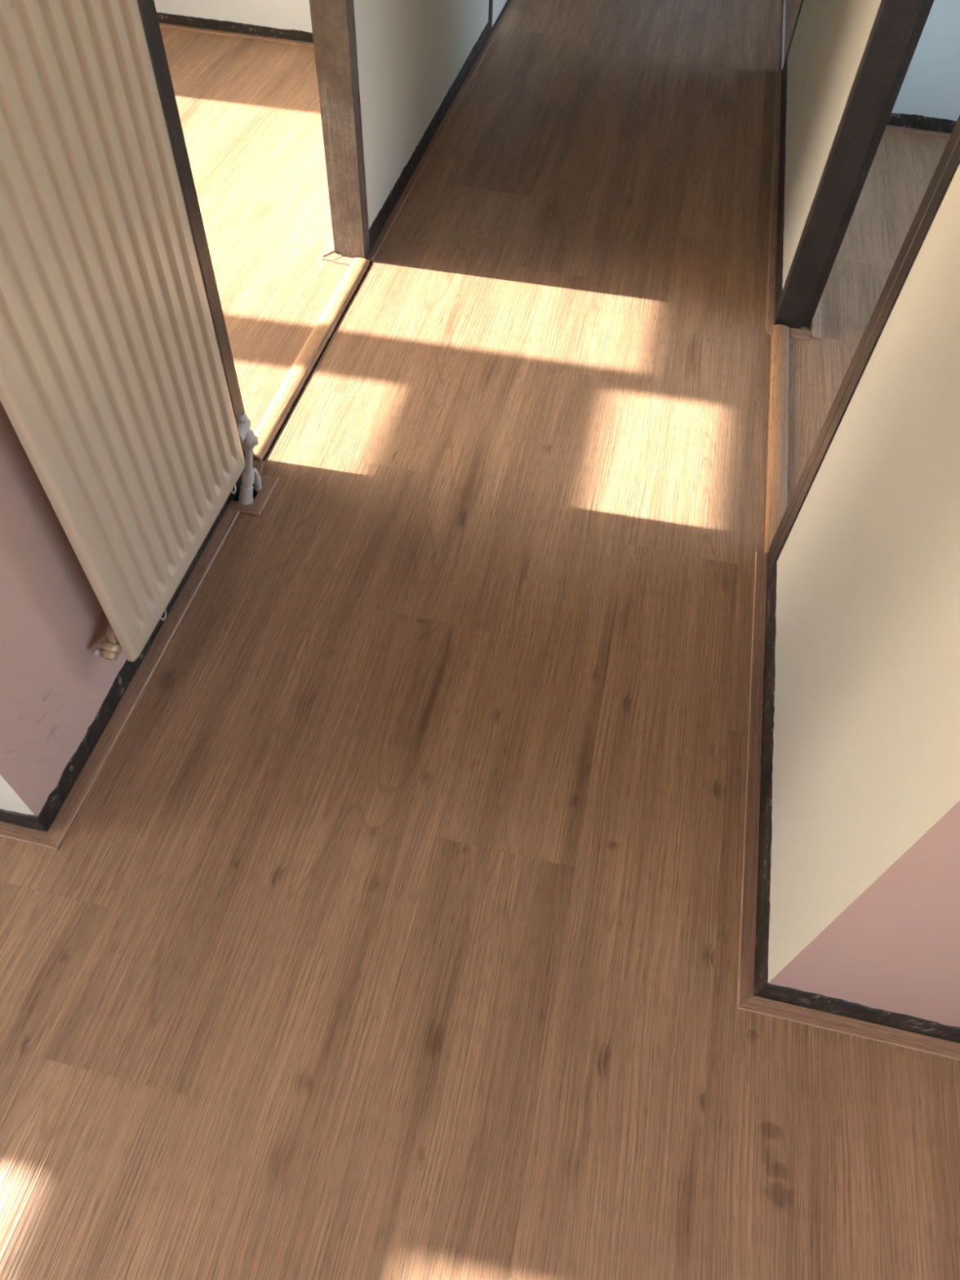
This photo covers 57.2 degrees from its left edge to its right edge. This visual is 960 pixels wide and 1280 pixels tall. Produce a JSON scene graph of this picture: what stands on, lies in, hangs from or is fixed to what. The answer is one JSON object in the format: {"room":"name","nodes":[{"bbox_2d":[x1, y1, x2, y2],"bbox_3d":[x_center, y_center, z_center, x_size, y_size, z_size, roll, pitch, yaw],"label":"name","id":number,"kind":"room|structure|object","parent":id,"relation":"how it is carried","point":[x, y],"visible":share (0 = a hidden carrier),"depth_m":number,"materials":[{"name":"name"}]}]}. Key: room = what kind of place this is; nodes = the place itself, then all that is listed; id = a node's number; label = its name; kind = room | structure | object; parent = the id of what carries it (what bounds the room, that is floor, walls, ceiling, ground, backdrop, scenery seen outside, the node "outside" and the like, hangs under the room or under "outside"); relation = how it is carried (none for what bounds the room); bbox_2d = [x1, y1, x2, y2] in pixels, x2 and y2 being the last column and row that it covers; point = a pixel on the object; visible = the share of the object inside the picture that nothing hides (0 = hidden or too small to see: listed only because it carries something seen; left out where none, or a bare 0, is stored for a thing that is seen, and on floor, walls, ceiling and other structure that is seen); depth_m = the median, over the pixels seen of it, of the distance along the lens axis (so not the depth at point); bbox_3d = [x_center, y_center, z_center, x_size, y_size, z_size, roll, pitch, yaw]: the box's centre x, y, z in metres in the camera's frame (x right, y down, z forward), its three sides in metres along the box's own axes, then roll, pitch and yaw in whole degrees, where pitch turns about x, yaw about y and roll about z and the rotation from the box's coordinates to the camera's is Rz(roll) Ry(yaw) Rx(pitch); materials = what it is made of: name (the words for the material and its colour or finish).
{"room":"hallway","nodes":[
{"label":"hallway","id":0,"kind":"room"},
{"bbox_2d":[154,0,312,32],"bbox_3d":[-1.586,-3.505,2.793,3.115,2.610,0.100,11,54,6],"label":"wall","id":1,"kind":"structure","parent":0,"point":[295,15],"depth_m":3.67,"materials":[{"name":"white paint"}]},
{"bbox_2d":[156,12,313,43],"bbox_3d":[-1.643,-2.705,3.782,3.115,0.044,0.005,11,54,6],"label":"baseboard","id":2,"kind":"structure","parent":1,"relation":"attached to","point":[190,21],"depth_m":3.72,"materials":[{"name":"black paint"}]},
{"bbox_2d":[159,22,313,47],"bbox_3d":[-1.652,-2.683,3.790,3.105,0.006,0.026,11,54,6],"label":"trim","id":3,"kind":"structure","parent":1,"relation":"attached to","point":[161,24],"depth_m":3.72,"materials":[{"name":"brown wood"}]},
{"bbox_2d":[0,0,488,817],"bbox_3d":[0.069,-3.517,2.877,0.095,2.610,7.900,11,54,6],"label":"wall","id":4,"kind":"structure","parent":0,"point":[54,686],"depth_m":1.55,"materials":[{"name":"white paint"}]},
{"bbox_2d":[0,821,57,849],"bbox_3d":[-1.422,0.227,1.635,1.386,0.006,0.025,11,54,6],"label":"trim","id":5,"kind":"structure","parent":4,"relation":"attached to","point":[7,830],"depth_m":1.57,"materials":[{"name":"brown wood"}]},
{"bbox_2d":[0,0,262,662],"bbox_3d":[-0.588,-0.456,1.464,0.085,1.166,0.667,11,54,6],"label":"radiator","id":6,"kind":"object","parent":4,"relation":"attached to","point":[114,392],"visible":1,"depth_m":1.31,"materials":[{"name":"beige metal"}]},
{"bbox_2d":[35,476,241,831],"bbox_3d":[-0.675,-0.033,1.830,0.005,0.056,0.928,11,54,6],"label":"baseboard","id":7,"kind":"structure","parent":4,"relation":"attached to","point":[55,799],"depth_m":1.69,"materials":[{"name":"black paint"}]},
{"bbox_2d":[47,508,239,849],"bbox_3d":[-0.671,0.032,1.814,0.031,0.006,0.861,11,54,6],"label":"trim","id":8,"kind":"structure","parent":4,"relation":"attached to","point":[75,798],"depth_m":1.76,"materials":[{"name":"brown wood"}]},
{"bbox_2d":[226,474,278,516],"bbox_3d":[-0.542,-0.350,2.103,0.080,0.006,0.130,11,54,6],"label":"trim","id":9,"kind":"structure","parent":4,"relation":"attached to","point":[268,482],"depth_m":2.08,"materials":[{"name":"brown wood"}]},
{"bbox_2d":[137,0,370,481],"bbox_3d":[-0.464,-1.559,1.442,0.102,2.515,1.080,11,54,6],"label":"door frame","id":10,"kind":"structure","parent":4,"relation":"in","point":[333,21],"depth_m":2.28,"materials":[{"name":"brown wood"}]},
{"bbox_2d":[252,459,263,474],"bbox_3d":[-0.545,-0.423,2.157,0.033,0.006,0.044,11,54,6],"label":"trim","id":11,"kind":"structure","parent":4,"relation":"attached to","point":[258,464],"depth_m":2.16,"materials":[{"name":"brown wood"}]},
{"bbox_2d":[323,240,334,257],"bbox_3d":[-0.311,-1.780,3.179,0.025,0.006,1.527,11,54,6],"label":"trim","id":12,"kind":"structure","parent":4,"relation":"attached to","point":[331,249],"depth_m":2.75,"materials":[{"name":"brown wood"}]},
{"bbox_2d":[322,252,342,261],"bbox_3d":[-0.457,-1.182,2.727,0.033,0.006,0.055,39,61,23],"label":"trim","id":13,"kind":"structure","parent":4,"relation":"attached to","point":[333,256],"depth_m":2.72,"materials":[{"name":"brown wood"}]},
{"bbox_2d":[333,256,353,265],"bbox_3d":[-0.417,-1.171,2.720,0.064,0.006,0.033,11,54,6],"label":"trim","id":14,"kind":"structure","parent":4,"relation":"attached to","point":[343,260],"depth_m":2.71,"materials":[{"name":"brown wood"}]},
{"bbox_2d":[368,17,492,249],"bbox_3d":[-0.147,-1.956,3.280,0.005,0.066,1.839,11,54,6],"label":"baseboard","id":15,"kind":"structure","parent":4,"relation":"attached to","point":[378,224],"depth_m":3.14,"materials":[{"name":"black paint"}]},
{"bbox_2d":[365,31,496,262],"bbox_3d":[-0.143,-1.905,3.279,0.023,0.006,1.908,11,54,6],"label":"trim","id":16,"kind":"structure","parent":4,"relation":"attached to","point":[388,224],"depth_m":3.14,"materials":[{"name":"brown wood"}]},
{"bbox_2d":[488,0,509,31],"bbox_3d":[0.130,-3.611,3.270,0.099,2.075,0.965,11,54,6],"label":"door","id":17,"kind":"structure","parent":4,"relation":"in","point":[496,7],"depth_m":3.86,"materials":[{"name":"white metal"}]},
{"bbox_2d":[0,0,959,1279],"bbox_3d":[-0.361,-1.368,2.904,6.710,0.050,11.800,11,54,6],"label":"floor","id":18,"kind":"structure","parent":0,"point":[389,930],"depth_m":1.67,"materials":[{"name":"brown wood"}]},
{"bbox_2d":[253,257,369,461],"bbox_3d":[-0.467,-0.811,2.449,0.054,0.018,0.930,11,54,6],"label":"threshold","id":19,"kind":"object","parent":18,"relation":"on","point":[278,410],"visible":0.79,"depth_m":2.41,"materials":[{"name":"brown wood"}]},
{"bbox_2d":[764,324,789,553],"bbox_3d":[0.786,-0.558,2.317,0.050,0.018,0.928,11,54,6],"label":"threshold","id":20,"kind":"object","parent":18,"relation":"on","point":[777,453],"visible":0.77,"depth_m":2.29,"materials":[{"name":"brown wood"}]},
{"bbox_2d":[781,0,785,69],"bbox_3d":[1.378,-2.775,3.997,0.008,0.004,0.933,11,54,6],"label":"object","id":21,"kind":"object","parent":18,"relation":"on","point":[784,12],"visible":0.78,"depth_m":3.94,"materials":[{"name":"silver metal"}]},
{"bbox_2d":[768,0,959,996],"bbox_3d":[1.396,-3.255,2.741,0.095,2.610,7.900,11,54,6],"label":"wall","id":22,"kind":"structure","parent":0,"point":[865,851],"depth_m":1.27,"materials":[{"name":"white paint"}]},
{"bbox_2d":[736,551,767,1008],"bbox_3d":[0.543,0.201,1.742,0.026,0.006,1.033,11,54,6],"label":"trim","id":23,"kind":"structure","parent":22,"relation":"attached to","point":[746,968],"depth_m":1.67,"materials":[{"name":"brown wood"}]},
{"bbox_2d":[754,561,777,995],"bbox_3d":[0.554,0.206,1.699,0.005,0.070,0.928,11,54,6],"label":"baseboard","id":24,"kind":"structure","parent":22,"relation":"attached to","point":[761,976],"depth_m":1.63,"materials":[{"name":"black paint"}]},
{"bbox_2d":[765,69,782,335],"bbox_3d":[1.052,-1.643,3.138,0.023,0.006,1.940,11,54,6],"label":"trim","id":25,"kind":"structure","parent":22,"relation":"attached to","point":[770,322],"depth_m":2.99,"materials":[{"name":"brown wood"}]},
{"bbox_2d":[774,57,787,311],"bbox_3d":[1.077,-1.696,3.140,0.005,0.067,1.793,11,54,6],"label":"baseboard","id":26,"kind":"structure","parent":22,"relation":"attached to","point":[779,274],"depth_m":3.01,"materials":[{"name":"black paint"}]},
{"bbox_2d":[782,0,803,71],"bbox_3d":[1.468,-3.505,2.978,0.098,2.515,1.000,11,54,6],"label":"door","id":27,"kind":"structure","parent":22,"relation":"in","point":[802,2],"depth_m":3.58,"materials":[{"name":"brown metal"}]},
{"bbox_2d":[789,328,810,340],"bbox_3d":[0.935,-0.893,2.574,0.058,0.006,0.038,11,54,6],"label":"trim","id":28,"kind":"structure","parent":22,"relation":"attached to","point":[793,333],"depth_m":2.57,"materials":[{"name":"brown wood"}]},
{"bbox_2d":[811,300,821,339],"bbox_3d":[1.139,-1.458,3.005,0.027,0.006,1.488,11,54,6],"label":"trim","id":29,"kind":"structure","parent":22,"relation":"attached to","point":[815,323],"depth_m":2.60,"materials":[{"name":"brown wood"}]},
{"bbox_2d":[766,0,959,579],"bbox_3d":[0.863,-1.297,1.307,0.103,2.515,1.080,11,54,6],"label":"door frame","id":30,"kind":"structure","parent":22,"relation":"in","point":[898,26],"depth_m":2.06,"materials":[{"name":"brown wood"}]},
{"bbox_2d":[829,896,959,1026],"bbox_3d":[1.457,-0.040,0.351,1.741,2.610,0.100,11,54,6],"label":"wall","id":31,"kind":"structure","parent":0,"point":[919,977],"depth_m":1.26,"materials":[{"name":"pink paint"}]},
{"bbox_2d":[737,995,959,1060],"bbox_3d":[1.407,0.786,1.346,2.017,0.006,0.025,11,54,6],"label":"trim","id":32,"kind":"structure","parent":31,"relation":"attached to","point":[910,1040],"depth_m":1.43,"materials":[{"name":"brown wood"}]},
{"bbox_2d":[754,982,959,1043],"bbox_3d":[1.425,0.757,1.327,1.990,0.073,0.005,11,54,6],"label":"baseboard","id":33,"kind":"structure","parent":31,"relation":"attached to","point":[817,1002],"depth_m":1.41,"materials":[{"name":"black paint"}]},
{"bbox_2d":[891,0,959,120],"bbox_3d":[2.190,-2.708,2.370,1.741,2.610,0.100,11,54,6],"label":"wall","id":34,"kind":"structure","parent":0,"point":[931,86],"depth_m":3.26,"materials":[{"name":"white paint"}]},
{"bbox_2d":[885,124,951,137],"bbox_3d":[2.134,-1.883,3.366,1.731,0.006,0.026,11,54,6],"label":"trim","id":35,"kind":"structure","parent":34,"relation":"attached to","point":[888,126],"depth_m":3.41,"materials":[{"name":"brown wood"}]},
{"bbox_2d":[887,113,956,133],"bbox_3d":[2.133,-1.910,3.356,1.741,0.053,0.005,11,54,6],"label":"baseboard","id":36,"kind":"structure","parent":34,"relation":"attached to","point":[910,121],"depth_m":3.40,"materials":[{"name":"black paint"}]},
{"bbox_3d":[-2.332,-0.789,0.737,3.115,2.610,0.100,11,54,6],"label":"wall","id":37,"kind":"structure","parent":0,"visible":0},
{"bbox_2d":[0,808,48,831],"bbox_3d":[-1.433,0.195,1.622,1.354,0.062,0.005,11,54,6],"label":"baseboard","id":38,"kind":"structure","parent":37,"relation":"attached to","point":[28,820],"depth_m":1.56,"materials":[{"name":"black paint"}]}
]}

